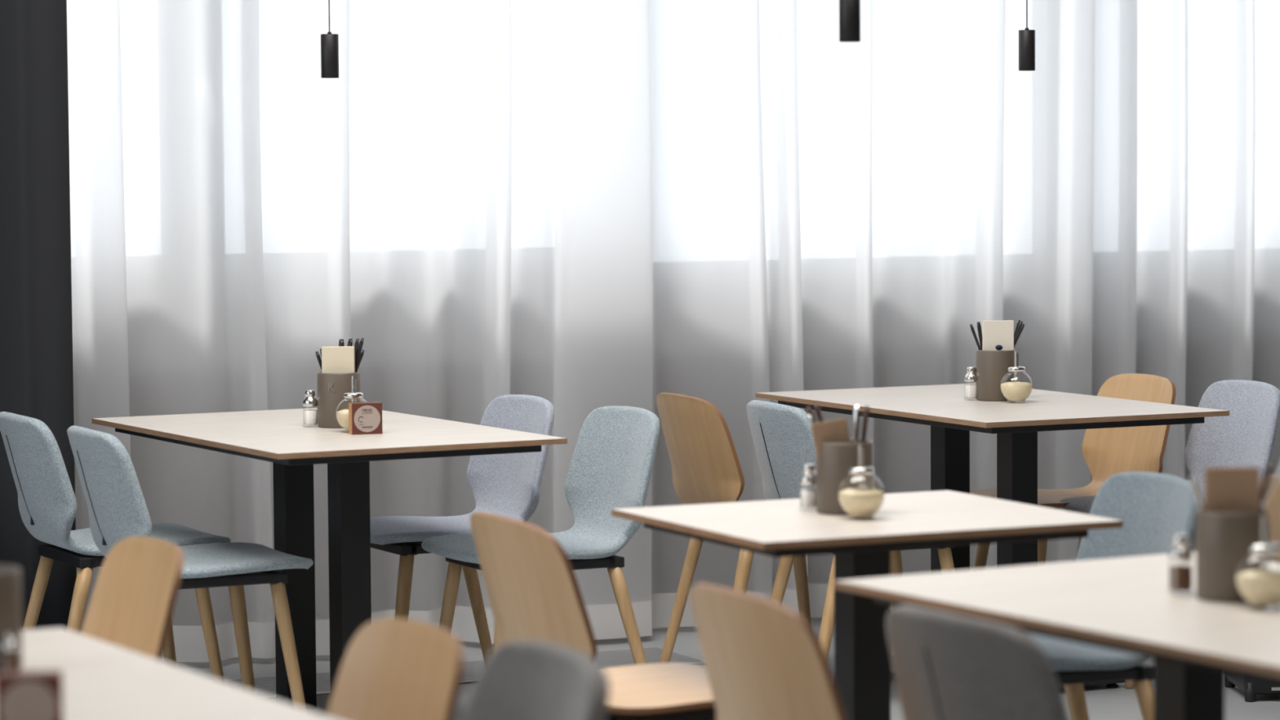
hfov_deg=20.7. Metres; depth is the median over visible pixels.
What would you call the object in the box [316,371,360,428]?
pot
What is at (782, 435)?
upholstered chair
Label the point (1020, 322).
fork
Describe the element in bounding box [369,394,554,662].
upholstered chair
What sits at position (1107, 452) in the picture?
wooden chair
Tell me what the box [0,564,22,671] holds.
pot
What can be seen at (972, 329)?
knife
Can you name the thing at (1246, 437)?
upholstered chair
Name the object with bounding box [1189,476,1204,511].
fork
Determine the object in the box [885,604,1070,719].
upholstered chair
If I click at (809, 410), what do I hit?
knife
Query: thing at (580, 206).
sheer curtain
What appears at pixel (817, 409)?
fork
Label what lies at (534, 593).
wooden chair
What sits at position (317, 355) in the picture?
fork
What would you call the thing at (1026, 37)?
pendant lamp
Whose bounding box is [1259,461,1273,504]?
knife
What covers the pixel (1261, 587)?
sugar dispenser
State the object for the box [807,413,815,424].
knife
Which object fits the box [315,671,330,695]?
grille
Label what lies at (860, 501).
sugar dispenser
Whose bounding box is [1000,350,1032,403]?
sugar dispenser
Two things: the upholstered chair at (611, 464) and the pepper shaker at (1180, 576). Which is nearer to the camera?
the pepper shaker at (1180, 576)
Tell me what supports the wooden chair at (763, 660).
on the floor
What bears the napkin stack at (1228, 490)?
in the utensil holder at (1223, 540)
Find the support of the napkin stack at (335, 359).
in the pot at (331, 387)
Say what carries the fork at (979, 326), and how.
in the pot at (991, 366)
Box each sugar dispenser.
[335,375,364,432]
[837,444,884,519]
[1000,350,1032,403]
[1235,515,1279,609]
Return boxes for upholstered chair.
[0,411,231,681]
[66,425,313,709]
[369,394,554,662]
[421,405,659,664]
[462,640,609,719]
[746,400,955,659]
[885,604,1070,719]
[1026,471,1199,719]
[1058,379,1279,688]
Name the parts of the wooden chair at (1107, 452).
leg, seat, leg, backrest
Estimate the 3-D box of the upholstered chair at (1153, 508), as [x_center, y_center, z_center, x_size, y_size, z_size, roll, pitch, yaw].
[0.798,0.621,6.811,0.524,0.783,0.432,-2,4,-20]
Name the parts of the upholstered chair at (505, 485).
seat frame, leg, seat, leg, backrest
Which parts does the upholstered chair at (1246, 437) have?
leg, leg, seat, backrest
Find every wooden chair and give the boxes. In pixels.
[80,536,183,660]
[325,617,463,719]
[470,511,715,719]
[656,392,811,662]
[689,582,846,719]
[969,373,1175,568]
[1259,474,1279,563]
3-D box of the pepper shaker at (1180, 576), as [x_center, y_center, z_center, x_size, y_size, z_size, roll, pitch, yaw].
[0.829,0.313,5.381,0.042,0.091,0.042,0,4,0]
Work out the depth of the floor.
9.16 m
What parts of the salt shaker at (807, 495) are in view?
glass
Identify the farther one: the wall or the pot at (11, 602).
the wall
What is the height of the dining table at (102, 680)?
0.740 m
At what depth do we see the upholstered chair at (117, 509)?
8.22 m
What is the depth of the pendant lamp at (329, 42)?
8.65 m
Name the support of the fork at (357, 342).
in the pot at (331, 387)
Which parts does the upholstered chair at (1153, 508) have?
leg, seat, seat frame, backrest, leg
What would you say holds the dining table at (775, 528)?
on the floor
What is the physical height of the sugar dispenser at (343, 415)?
0.138 m
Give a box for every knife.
[338,338,344,346]
[347,338,352,346]
[355,337,364,367]
[806,406,817,422]
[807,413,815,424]
[853,405,860,443]
[969,324,981,350]
[1013,320,1020,337]
[1013,324,1024,347]
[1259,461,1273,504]
[1259,466,1279,511]
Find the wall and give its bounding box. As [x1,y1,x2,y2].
[0,0,76,629]
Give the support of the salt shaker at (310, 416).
on the dining table at (277, 437)
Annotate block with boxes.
[348,401,382,435]
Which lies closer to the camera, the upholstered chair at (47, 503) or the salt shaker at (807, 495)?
the salt shaker at (807, 495)
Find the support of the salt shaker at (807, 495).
on the dining table at (775, 528)
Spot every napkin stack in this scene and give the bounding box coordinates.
[321,346,355,373]
[811,417,850,466]
[1204,466,1259,513]
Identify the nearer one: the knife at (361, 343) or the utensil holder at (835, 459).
the utensil holder at (835, 459)
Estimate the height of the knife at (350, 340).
0.203 m
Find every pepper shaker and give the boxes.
[1,631,19,671]
[1167,534,1194,594]
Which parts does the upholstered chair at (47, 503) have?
leg, backrest, seat frame, leg, seat, leg, leg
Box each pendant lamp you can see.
[320,0,338,78]
[839,0,860,42]
[1018,0,1035,71]
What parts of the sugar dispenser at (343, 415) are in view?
glass globe, screw lid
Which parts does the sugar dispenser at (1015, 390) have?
screw lid, glass globe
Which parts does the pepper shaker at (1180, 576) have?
glass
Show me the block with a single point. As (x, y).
(364, 418)
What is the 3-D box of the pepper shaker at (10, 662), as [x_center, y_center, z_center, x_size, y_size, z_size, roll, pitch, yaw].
[-0.835,0.388,4.653,0.025,0.055,0.025,0,4,0]
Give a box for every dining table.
[16,627,337,719]
[91,408,567,715]
[611,490,1123,719]
[755,382,1229,688]
[834,551,1279,719]
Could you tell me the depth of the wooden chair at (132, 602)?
5.89 m
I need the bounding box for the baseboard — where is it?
[176,617,822,662]
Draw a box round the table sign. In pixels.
[0,670,63,719]
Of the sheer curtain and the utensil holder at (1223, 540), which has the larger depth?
the sheer curtain
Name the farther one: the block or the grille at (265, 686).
the grille at (265, 686)
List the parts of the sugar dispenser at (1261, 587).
glass globe, screw lid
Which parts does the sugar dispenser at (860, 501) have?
screw lid, glass globe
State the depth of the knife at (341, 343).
8.68 m
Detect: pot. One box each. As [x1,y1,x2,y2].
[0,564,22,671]
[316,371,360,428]
[976,349,1015,401]
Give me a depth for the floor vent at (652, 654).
9.81 m
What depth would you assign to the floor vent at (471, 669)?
9.53 m
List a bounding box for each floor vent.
[460,659,484,684]
[595,648,635,668]
[643,646,662,663]
[669,650,704,665]
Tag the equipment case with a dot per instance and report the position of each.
(1251, 686)
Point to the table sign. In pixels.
(24, 695)
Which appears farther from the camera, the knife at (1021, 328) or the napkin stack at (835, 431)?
the knife at (1021, 328)
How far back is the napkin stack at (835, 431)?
6.55 m
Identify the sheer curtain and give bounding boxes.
[66,0,1279,662]
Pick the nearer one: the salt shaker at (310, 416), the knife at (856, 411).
the knife at (856, 411)
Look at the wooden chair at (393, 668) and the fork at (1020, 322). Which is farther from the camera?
the fork at (1020, 322)
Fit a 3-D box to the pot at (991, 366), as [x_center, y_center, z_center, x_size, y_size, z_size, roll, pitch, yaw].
[0.950,0.040,9.371,0.106,0.135,0.106,0,4,0]
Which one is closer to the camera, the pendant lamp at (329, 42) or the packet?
the pendant lamp at (329, 42)
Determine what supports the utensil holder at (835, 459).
on the dining table at (775, 528)
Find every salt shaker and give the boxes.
[302,390,318,426]
[800,463,816,511]
[964,366,976,399]
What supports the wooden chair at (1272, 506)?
on the floor
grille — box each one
[224,678,242,688]
[253,675,275,698]
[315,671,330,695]
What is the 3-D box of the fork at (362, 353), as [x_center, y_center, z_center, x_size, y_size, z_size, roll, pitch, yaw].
[-0.712,0.063,8.652,0.068,0.178,0.020,-1,4,-8]
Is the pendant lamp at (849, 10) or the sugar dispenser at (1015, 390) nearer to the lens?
the pendant lamp at (849, 10)
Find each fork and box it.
[315,351,321,369]
[354,338,359,359]
[355,349,364,372]
[813,403,823,422]
[860,405,869,442]
[977,321,982,350]
[1013,320,1022,341]
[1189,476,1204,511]
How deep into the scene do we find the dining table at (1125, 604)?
5.31 m
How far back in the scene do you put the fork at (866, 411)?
6.59 m
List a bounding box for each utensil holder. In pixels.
[816,438,872,515]
[1195,508,1266,602]
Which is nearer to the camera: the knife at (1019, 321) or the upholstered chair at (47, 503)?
the upholstered chair at (47, 503)
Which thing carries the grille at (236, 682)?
in the floor
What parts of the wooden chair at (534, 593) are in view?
backrest, seat, seat frame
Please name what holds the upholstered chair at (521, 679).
on the floor
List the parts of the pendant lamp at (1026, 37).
lamp cord, lamp shade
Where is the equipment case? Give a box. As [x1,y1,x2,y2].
[1224,672,1279,702]
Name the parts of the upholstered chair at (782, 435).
backrest, leg, leg, leg, seat frame, leg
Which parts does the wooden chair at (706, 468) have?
leg, backrest, leg, leg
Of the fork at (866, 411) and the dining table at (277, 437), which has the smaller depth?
the fork at (866, 411)
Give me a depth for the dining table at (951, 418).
9.17 m
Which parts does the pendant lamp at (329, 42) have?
lamp cord, lamp shade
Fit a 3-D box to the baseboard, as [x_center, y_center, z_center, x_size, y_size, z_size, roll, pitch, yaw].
[0.101,0.777,10.369,12.600,0.030,0.023,-2,4,-24]
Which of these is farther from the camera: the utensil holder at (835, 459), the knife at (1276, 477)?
the utensil holder at (835, 459)
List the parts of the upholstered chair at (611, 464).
leg, leg, seat, seat frame, backrest, leg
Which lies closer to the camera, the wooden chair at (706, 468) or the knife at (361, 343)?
the knife at (361, 343)
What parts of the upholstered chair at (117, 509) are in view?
backrest, seat, seat frame, leg, leg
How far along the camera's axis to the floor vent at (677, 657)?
9.71 m
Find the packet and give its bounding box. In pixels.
[982,320,1013,351]
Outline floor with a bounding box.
[176,617,1279,719]
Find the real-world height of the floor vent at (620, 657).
0.006 m
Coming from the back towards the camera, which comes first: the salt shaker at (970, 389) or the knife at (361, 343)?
the salt shaker at (970, 389)

